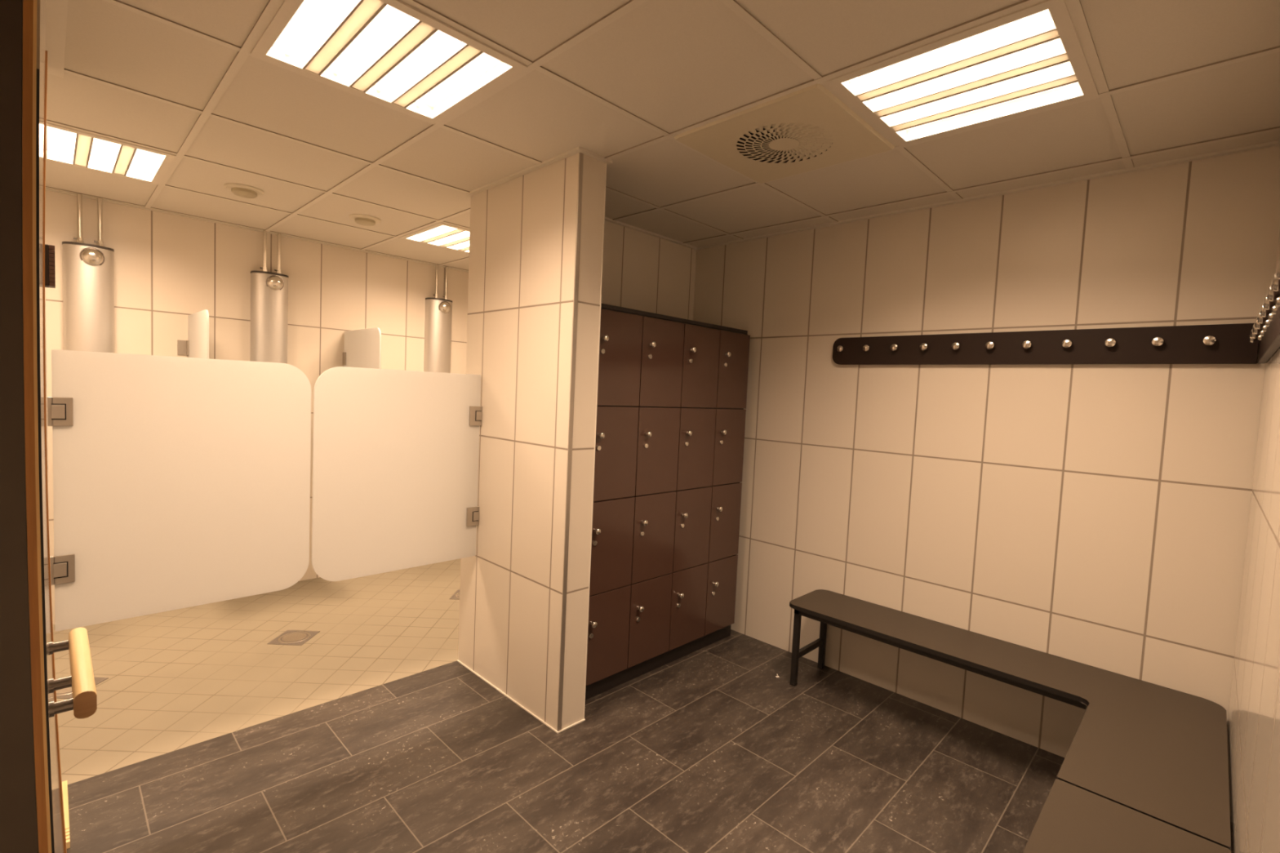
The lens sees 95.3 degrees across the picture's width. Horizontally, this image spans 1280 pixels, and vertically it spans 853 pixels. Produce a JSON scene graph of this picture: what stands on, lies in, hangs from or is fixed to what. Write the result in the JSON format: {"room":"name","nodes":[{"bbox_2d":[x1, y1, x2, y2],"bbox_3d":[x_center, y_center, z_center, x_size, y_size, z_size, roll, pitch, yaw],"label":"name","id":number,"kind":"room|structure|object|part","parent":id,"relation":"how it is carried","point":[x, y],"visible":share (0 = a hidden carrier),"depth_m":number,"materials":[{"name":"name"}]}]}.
{"room":"changing room","nodes":[
{"label":"changing room","id":0,"kind":"room"},
{"bbox_2d":[44,287,48,513],"bbox_3d":[-0.980,0.033,0.811,2.938,2.735,0.217,6,5,44],"label":"wall","id":1,"kind":"structure","parent":0,"point":[45,287],"depth_m":1.41,"materials":[{"name":"white tile"}]},
{"bbox_2d":[0,0,97,852],"bbox_3d":[-1.048,0.284,1.024,0.883,2.085,0.106,6,5,44],"label":"door","id":2,"kind":"structure","parent":1,"relation":"in","point":[32,815],"depth_m":0.70,"materials":[{"name":"wood"}]},
{"bbox_3d":[-0.956,0.362,0.960,0.020,0.020,0.029,6,5,44],"label":"post","id":3,"kind":"part","parent":2,"relation":"part of","materials":[{"name":"metal"}]},
{"bbox_3d":[-0.842,0.374,0.848,0.020,0.020,0.029,6,5,44],"label":"post","id":4,"kind":"part","parent":2,"relation":"part of","materials":[{"name":"metal"}]},
{"bbox_3d":[-0.784,0.380,0.791,0.020,0.020,0.029,6,5,44],"label":"post","id":5,"kind":"part","parent":2,"relation":"part of","materials":[{"name":"metal"}]},
{"bbox_3d":[-0.856,0.370,0.894,0.278,0.037,0.023,6,5,44],"label":"handle","id":6,"kind":"part","parent":2,"relation":"part of","materials":[{"name":"brown wood"}]},
{"bbox_2d":[45,0,67,77],"bbox_3d":[-1.276,-1.081,1.276,1.755,0.012,0.047,6,5,44],"label":"trim","id":7,"kind":"structure","parent":1,"relation":"attached to","point":[55,10],"depth_m":1.66,"materials":[{"name":"metal"}]},
{"bbox_2d":[62,780,70,848],"bbox_3d":[-1.857,1.244,1.872,0.370,0.020,0.036,6,5,44],"label":"baseboard","id":8,"kind":"structure","parent":1,"relation":"attached to","point":[64,785],"depth_m":1.87,"materials":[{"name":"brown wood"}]},
{"bbox_2d":[47,349,311,631],"bbox_3d":[-1.582,0.203,2.079,0.029,0.890,0.737,6,5,44],"label":"shower door","id":9,"kind":"structure","parent":1,"relation":"attached to","point":[180,482],"depth_m":2.03,"materials":[{"name":"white glass"}]},
{"bbox_2d":[44,190,468,624],"bbox_3d":[-2.460,-0.220,4.054,0.120,2.735,3.817,6,5,44],"label":"wall","id":10,"kind":"structure","parent":0,"point":[169,268],"depth_m":3.75,"materials":[{"name":"white tile"}]},
{"bbox_2d":[62,193,114,352],"bbox_3d":[-3.051,-0.545,3.237,0.138,1.450,0.210,6,5,44],"label":"shower column","id":11,"kind":"structure","parent":10,"relation":"attached to","point":[88,269],"depth_m":3.20,"materials":[{"name":"metal"}]},
{"bbox_2d":[177,309,208,358],"bbox_3d":[-2.602,-0.041,3.399,0.622,1.240,0.067,6,5,44],"label":"divider","id":12,"kind":"object","parent":10,"relation":"attached to","point":[197,345],"visible":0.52,"depth_m":3.37,"materials":[{"name":"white glass"}]},
{"bbox_3d":[-2.583,-0.041,3.410,0.610,1.240,0.010,6,5,44],"label":"glass panel","id":13,"kind":"part","parent":12,"relation":"part of","materials":[{"name":"glass"}]},
{"bbox_2d":[45,187,468,272],"bbox_3d":[-2.345,-1.284,3.961,0.020,0.012,3.567,6,5,44],"label":"trim","id":14,"kind":"structure","parent":10,"relation":"attached to","point":[46,188],"depth_m":3.71,"materials":[{"name":"metal"}]},
{"bbox_2d":[249,230,288,364],"bbox_3d":[-2.438,-0.553,3.858,0.138,1.450,0.210,6,5,44],"label":"shower column","id":15,"kind":"structure","parent":10,"relation":"attached to","point":[268,290],"depth_m":3.81,"materials":[{"name":"metal"}]},
{"bbox_2d":[342,327,381,368],"bbox_3d":[-1.940,-0.048,4.045,0.657,1.240,0.024,6,5,44],"label":"divider","id":16,"kind":"object","parent":10,"relation":"attached to","point":[362,347],"visible":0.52,"depth_m":3.98,"materials":[{"name":"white glass"}]},
{"bbox_2d":[423,264,452,373],"bbox_3d":[-1.607,-0.565,4.699,0.138,1.450,0.210,6,5,44],"label":"shower column","id":17,"kind":"structure","parent":10,"relation":"attached to","point":[438,312],"depth_m":4.65,"materials":[{"name":"metal"}]},
{"bbox_2d":[457,152,605,730],"bbox_3d":[-0.545,0.057,2.737,0.854,2.405,0.142,6,5,44],"label":"wall partition","id":18,"kind":"structure","parent":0,"point":[522,233],"depth_m":2.56,"materials":[{"name":"white tile"}]},
{"bbox_2d":[311,366,482,581],"bbox_3d":[-1.053,0.198,2.615,0.029,0.896,0.747,6,5,44],"label":"shower door","id":19,"kind":"structure","parent":18,"relation":"attached to","point":[396,452],"depth_m":2.57,"materials":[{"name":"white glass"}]},
{"bbox_2d":[457,660,585,733],"bbox_3d":[-0.598,1.254,2.803,0.860,0.005,0.151,6,5,44],"label":"baseboard","id":20,"kind":"structure","parent":18,"relation":"attached to","point":[459,661],"depth_m":2.64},
{"bbox_2d":[466,146,583,195],"bbox_3d":[-0.542,-1.125,2.601,0.878,0.012,0.024,6,5,44],"label":"trim","id":21,"kind":"structure","parent":18,"relation":"attached to","point":[578,149],"depth_m":2.54,"materials":[{"name":"metal"}]},
{"bbox_2d":[557,152,583,731],"bbox_3d":[-0.287,0.097,2.394,0.007,2.380,0.020,6,5,44],"label":"trim","id":22,"kind":"structure","parent":18,"relation":"attached to","point":[580,154],"depth_m":2.39,"materials":[{"name":"metal"}]},
{"bbox_2d":[582,163,606,719],"bbox_3d":[-0.194,0.096,2.489,0.006,2.380,0.006,6,5,44],"label":"trim","id":23,"kind":"structure","parent":18,"relation":"attached to","point":[606,163],"depth_m":2.48,"materials":[{"name":"metal"}]},
{"bbox_2d":[580,148,612,164],"bbox_3d":[-0.176,-1.095,2.365,0.024,0.012,0.154,6,5,44],"label":"trim","id":24,"kind":"structure","parent":18,"relation":"attached to","point":[588,153],"depth_m":2.36,"materials":[{"name":"metal"}]},
{"bbox_2d":[53,558,1064,852],"bbox_3d":[-0.827,1.296,2.462,4.850,0.060,3.817,6,5,44],"label":"floor","id":25,"kind":"structure","parent":0,"point":[705,750],"depth_m":2.32,"materials":[{"name":"tile"}]},
{"bbox_2d":[56,675,108,698],"bbox_3d":[-2.575,1.178,2.636,0.185,0.007,0.185,3,3,0],"label":"floor drain","id":26,"kind":"object","parent":25,"relation":"on","point":[66,693],"visible":0.12,"depth_m":2.59,"materials":[{"name":"metal"}]},
{"bbox_2d":[267,630,319,645],"bbox_3d":[-1.919,1.173,3.241,0.185,0.007,0.185,3,3,0],"label":"floor drain","id":27,"kind":"object","parent":25,"relation":"on","point":[293,637],"visible":1,"depth_m":3.23,"materials":[{"name":"metal"}]},
{"bbox_2d":[449,590,459,599],"bbox_3d":[-1.190,1.161,4.018,0.185,0.007,0.185,3,3,0],"label":"floor drain","id":28,"kind":"object","parent":25,"relation":"on","point":[455,596],"visible":0.25,"depth_m":3.98,"materials":[{"name":"metal"}]},
{"bbox_2d":[585,302,750,700],"bbox_3d":[0.008,0.343,3.194,0.542,1.832,1.224,6,5,44],"label":"lockers","id":29,"kind":"object","parent":25,"relation":"on","point":[672,391],"visible":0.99,"depth_m":2.96,"materials":[{"name":"laminate"}]},
{"bbox_3d":[-0.213,0.903,2.664,0.033,0.030,0.030,6,5,44],"label":"knob","id":30,"kind":"part","parent":29,"relation":"part of","materials":[{"name":"silver metal"}]},
{"bbox_3d":[-0.194,0.474,2.639,0.033,0.030,0.030,6,5,44],"label":"knob","id":31,"kind":"part","parent":29,"relation":"part of","materials":[{"name":"silver metal"}]},
{"bbox_3d":[-0.174,0.040,2.614,0.033,0.030,0.030,6,5,44],"label":"knob","id":32,"kind":"part","parent":29,"relation":"part of","materials":[{"name":"silver metal"}]},
{"bbox_3d":[-0.155,-0.392,2.589,0.033,0.030,0.030,6,5,44],"label":"knob","id":33,"kind":"part","parent":29,"relation":"part of","materials":[{"name":"silver metal"}]},
{"bbox_3d":[-0.165,0.984,2.757,0.017,0.418,0.302,6,5,44],"label":"door","id":34,"kind":"part","parent":29,"relation":"part of","materials":[{"name":"laminate"}]},
{"bbox_3d":[-0.146,0.557,2.732,0.017,0.430,0.302,6,5,44],"label":"door","id":35,"kind":"part","parent":29,"relation":"part of","materials":[{"name":"laminate"}]},
{"bbox_3d":[-0.126,0.123,2.707,0.017,0.431,0.302,6,5,44],"label":"door","id":36,"kind":"part","parent":29,"relation":"part of","materials":[{"name":"laminate"}]},
{"bbox_3d":[-0.107,-0.309,2.682,0.017,0.428,0.302,6,5,44],"label":"door","id":37,"kind":"part","parent":29,"relation":"part of","materials":[{"name":"laminate"}]},
{"bbox_3d":[0.002,0.900,2.882,0.033,0.030,0.030,6,5,44],"label":"knob","id":38,"kind":"part","parent":29,"relation":"part of","materials":[{"name":"silver metal"}]},
{"bbox_3d":[0.021,0.471,2.857,0.033,0.030,0.030,6,5,44],"label":"knob","id":39,"kind":"part","parent":29,"relation":"part of","materials":[{"name":"silver metal"}]},
{"bbox_3d":[0.041,0.037,2.832,0.033,0.030,0.030,6,5,44],"label":"knob","id":40,"kind":"part","parent":29,"relation":"part of","materials":[{"name":"silver metal"}]},
{"bbox_3d":[0.050,0.981,2.974,0.017,0.418,0.301,6,5,44],"label":"door","id":41,"kind":"part","parent":29,"relation":"part of","materials":[{"name":"laminate"}]},
{"bbox_3d":[0.060,-0.395,2.807,0.033,0.030,0.030,6,5,44],"label":"knob","id":42,"kind":"part","parent":29,"relation":"part of","materials":[{"name":"silver metal"}]},
{"bbox_3d":[0.069,0.554,2.950,0.017,0.430,0.301,6,5,44],"label":"door","id":43,"kind":"part","parent":29,"relation":"part of","materials":[{"name":"laminate"}]},
{"bbox_3d":[0.088,0.120,2.925,0.017,0.431,0.301,6,5,44],"label":"door","id":44,"kind":"part","parent":29,"relation":"part of","materials":[{"name":"laminate"}]},
{"bbox_3d":[0.108,-0.312,2.900,0.017,0.428,0.301,6,5,44],"label":"door","id":45,"kind":"part","parent":29,"relation":"part of","materials":[{"name":"laminate"}]},
{"bbox_3d":[0.028,-0.562,3.154,0.495,0.020,1.212,6,5,44],"label":"panel","id":46,"kind":"part","parent":29,"relation":"part of","materials":[{"name":"black wood"}]},
{"bbox_3d":[0.216,0.897,3.099,0.033,0.030,0.030,6,5,44],"label":"knob","id":47,"kind":"part","parent":29,"relation":"part of","materials":[{"name":"silver metal"}]},
{"bbox_3d":[0.236,0.468,3.074,0.033,0.030,0.030,6,5,44],"label":"knob","id":48,"kind":"part","parent":29,"relation":"part of","materials":[{"name":"silver metal"}]},
{"bbox_3d":[0.263,0.978,3.190,0.017,0.418,0.298,6,5,44],"label":"door","id":49,"kind":"part","parent":29,"relation":"part of","materials":[{"name":"laminate"}]},
{"bbox_3d":[0.255,0.034,3.049,0.033,0.030,0.030,6,5,44],"label":"knob","id":50,"kind":"part","parent":29,"relation":"part of","materials":[{"name":"silver metal"}]},
{"bbox_3d":[0.282,0.551,3.166,0.017,0.430,0.298,6,5,44],"label":"door","id":51,"kind":"part","parent":29,"relation":"part of","materials":[{"name":"laminate"}]},
{"bbox_3d":[0.275,-0.398,3.024,0.033,0.030,0.030,6,5,44],"label":"knob","id":52,"kind":"part","parent":29,"relation":"part of","materials":[{"name":"silver metal"}]},
{"bbox_3d":[0.302,0.117,3.141,0.017,0.431,0.298,6,5,44],"label":"door","id":53,"kind":"part","parent":29,"relation":"part of","materials":[{"name":"laminate"}]},
{"bbox_3d":[0.321,-0.315,3.116,0.017,0.428,0.298,6,5,44],"label":"door","id":54,"kind":"part","parent":29,"relation":"part of","materials":[{"name":"laminate"}]},
{"bbox_3d":[0.429,0.894,3.314,0.033,0.030,0.030,6,5,44],"label":"knob","id":55,"kind":"part","parent":29,"relation":"part of","materials":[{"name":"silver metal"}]},
{"bbox_3d":[0.448,0.465,3.290,0.033,0.030,0.030,6,5,44],"label":"knob","id":56,"kind":"part","parent":29,"relation":"part of","materials":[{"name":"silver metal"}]},
{"bbox_3d":[0.471,0.975,3.401,0.017,0.418,0.284,6,5,44],"label":"door","id":57,"kind":"part","parent":29,"relation":"part of","materials":[{"name":"laminate"}]},
{"bbox_3d":[0.468,0.031,3.265,0.033,0.030,0.030,6,5,44],"label":"knob","id":58,"kind":"part","parent":29,"relation":"part of","materials":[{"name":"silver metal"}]},
{"bbox_3d":[0.490,0.548,3.376,0.017,0.430,0.284,6,5,44],"label":"door","id":59,"kind":"part","parent":29,"relation":"part of","materials":[{"name":"laminate"}]},
{"bbox_3d":[0.487,-0.401,3.240,0.033,0.030,0.030,6,5,44],"label":"knob","id":60,"kind":"part","parent":29,"relation":"part of","materials":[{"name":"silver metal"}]},
{"bbox_3d":[0.509,0.115,3.351,0.017,0.431,0.284,6,5,44],"label":"door","id":61,"kind":"part","parent":29,"relation":"part of","materials":[{"name":"laminate"}]},
{"bbox_3d":[0.529,-0.318,3.326,0.017,0.428,0.284,6,5,44],"label":"door","id":62,"kind":"part","parent":29,"relation":"part of","materials":[{"name":"laminate"}]},
{"bbox_2d":[789,589,1231,849],"bbox_3d":[1.192,1.156,2.311,1.574,0.418,0.984,6,5,44],"label":"bench","id":63,"kind":"object","parent":25,"relation":"on","point":[1159,753],"visible":0.97,"depth_m":2.01,"materials":[{"name":"laminate"}]},
{"bbox_3d":[0.787,1.111,2.948,0.030,0.398,0.030,6,5,44],"label":"leg","id":64,"kind":"part","parent":63,"relation":"part of","materials":[{"name":"black metal"}]},
{"bbox_3d":[0.990,1.108,3.153,0.030,0.398,0.030,6,5,44],"label":"leg","id":65,"kind":"part","parent":63,"relation":"part of","materials":[{"name":"black metal"}]},
{"bbox_3d":[1.202,0.981,2.299,1.508,0.028,0.942,6,5,44],"label":"seat frame","id":66,"kind":"part","parent":63,"relation":"part of","materials":[{"name":"black metal"}]},
{"bbox_2d":[1022,778,1231,852],"bbox_3d":[0.866,1.210,1.108,0.345,0.418,1.170,6,5,44],"label":"bench","id":67,"kind":"object","parent":25,"relation":"on","point":[1072,819],"visible":1,"depth_m":1.44,"materials":[{"name":"laminate"}]},
{"bbox_2d":[601,220,696,319],"bbox_3d":[-0.243,0.028,3.474,0.248,2.405,1.332,6,5,44],"label":"wall","id":68,"kind":"structure","parent":0,"point":[642,271],"depth_m":3.49,"materials":[{"name":"white tile"}]},
{"bbox_2d":[604,217,697,248],"bbox_3d":[-0.101,-1.145,3.300,0.026,0.012,1.306,6,5,44],"label":"trim","id":69,"kind":"structure","parent":68,"relation":"attached to","point":[606,219],"depth_m":3.44,"materials":[{"name":"ceramic"}]},
{"bbox_2d":[45,0,1279,271],"bbox_3d":[-0.634,-1.273,2.014,6.306,0.357,5.200,6,5,44],"label":"ceiling","id":70,"kind":"structure","parent":0,"point":[616,81],"depth_m":1.97,"materials":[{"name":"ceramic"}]},
{"bbox_2d":[45,122,176,184],"bbox_3d":[-2.437,-1.227,2.552,0.576,0.051,0.576,6,5,44],"label":"ceiling light","id":71,"kind":"object","parent":70,"relation":"attached to","point":[64,145],"visible":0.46,"depth_m":2.65,"materials":[{"name":"plastic"}]},
{"bbox_2d":[46,125,160,173],"bbox_3d":[-2.436,-1.247,2.550,0.512,0.009,0.512,6,5,44],"label":"diffuser","id":72,"kind":"object","parent":71,"relation":"attached to","point":[59,142],"depth_m":2.66,"materials":[{"name":"white plastic"}]},
{"bbox_2d":[224,182,264,198],"bbox_3d":[-2.026,-1.201,2.991,0.170,0.034,0.170,6,5,44],"label":"ceiling vent","id":73,"kind":"object","parent":70,"relation":"attached to","point":[242,190],"visible":1,"depth_m":2.95,"materials":[{"name":"plastic"}]},
{"bbox_2d":[349,213,381,226],"bbox_3d":[-1.617,-1.208,3.434,0.170,0.034,0.170,6,5,44],"label":"ceiling vent","id":74,"kind":"object","parent":70,"relation":"attached to","point":[360,219],"visible":1,"depth_m":3.39,"materials":[{"name":"plastic"}]},
{"bbox_2d":[250,0,528,124],"bbox_3d":[-0.737,-1.103,1.718,0.576,0.051,0.576,6,5,44],"label":"ceiling light","id":75,"kind":"object","parent":70,"relation":"attached to","point":[394,54],"visible":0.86,"depth_m":1.73,"materials":[{"name":"plastic"}]},
{"bbox_2d":[274,0,500,106],"bbox_3d":[-0.736,-1.123,1.717,0.512,0.009,0.512,6,5,44],"label":"diffuser","id":76,"kind":"object","parent":75,"relation":"attached to","point":[312,20],"depth_m":1.73,"materials":[{"name":"white plastic"}]},
{"bbox_2d":[399,222,470,253],"bbox_3d":[-1.172,-1.244,3.833,0.576,0.051,0.576,6,5,44],"label":"ceiling light","id":77,"kind":"object","parent":70,"relation":"attached to","point":[441,234],"visible":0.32,"depth_m":3.83,"materials":[{"name":"plastic"}]},
{"bbox_2d":[417,225,470,244],"bbox_3d":[-1.171,-1.264,3.831,0.512,0.009,0.512,6,5,44],"label":"diffuser","id":78,"kind":"object","parent":77,"relation":"attached to","point":[442,228],"depth_m":3.85,"materials":[{"name":"white plastic"}]},
{"bbox_2d":[673,83,894,183],"bbox_3d":[0.534,-1.103,2.150,0.584,0.126,0.584,6,5,44],"label":"ceiling vent","id":79,"kind":"object","parent":70,"relation":"in","point":[809,128],"visible":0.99,"depth_m":2.10,"materials":[{"name":"metal"}]},
{"bbox_2d":[826,0,1098,146],"bbox_3d":[0.959,-1.028,1.732,0.576,0.051,0.576,6,5,44],"label":"ceiling light","id":80,"kind":"object","parent":70,"relation":"attached to","point":[1031,59],"visible":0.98,"depth_m":1.71,"materials":[{"name":"plastic"}]},
{"bbox_2d":[856,11,1076,129],"bbox_3d":[0.960,-1.048,1.730,0.512,0.009,0.512,6,5,44],"label":"diffuser","id":81,"kind":"object","parent":80,"relation":"attached to","point":[1031,21],"depth_m":1.72,"materials":[{"name":"white plastic"}]},
{"bbox_2d":[693,145,1279,758],"bbox_3d":[0.546,-0.066,3.714,4.850,2.735,0.120,6,5,44],"label":"wall","id":82,"kind":"structure","parent":0,"point":[1095,515],"depth_m":2.56,"materials":[{"name":"white tile"}]},
{"bbox_2d":[694,140,1279,249],"bbox_3d":[1.275,-1.059,2.878,2.586,0.012,0.026,6,5,44],"label":"trim","id":83,"kind":"structure","parent":82,"relation":"attached to","point":[1272,144],"depth_m":2.48,"materials":[{"name":"metal"}]},
{"bbox_2d":[832,323,1259,364],"bbox_3d":[1.583,-0.345,2.567,1.568,0.141,0.048,6,5,44],"label":"coat rack","id":84,"kind":"object","parent":82,"relation":"attached to","point":[1215,344],"visible":1,"depth_m":2.40,"materials":[{"name":"black wood"}]},
{"bbox_2d":[1226,230,1279,852],"bbox_3d":[1.120,0.122,0.910,0.120,2.735,3.267,6,5,44],"label":"wall","id":85,"kind":"structure","parent":0,"point":[1253,725],"depth_m":1.38,"materials":[{"name":"white tile"}]},
{"bbox_2d":[1248,261,1279,363],"bbox_3d":[1.420,-0.279,1.294,0.048,0.141,2.043,6,5,44],"label":"rail","id":86,"kind":"object","parent":85,"relation":"attached to","point":[1266,327],"visible":1,"depth_m":1.52,"materials":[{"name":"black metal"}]}
]}

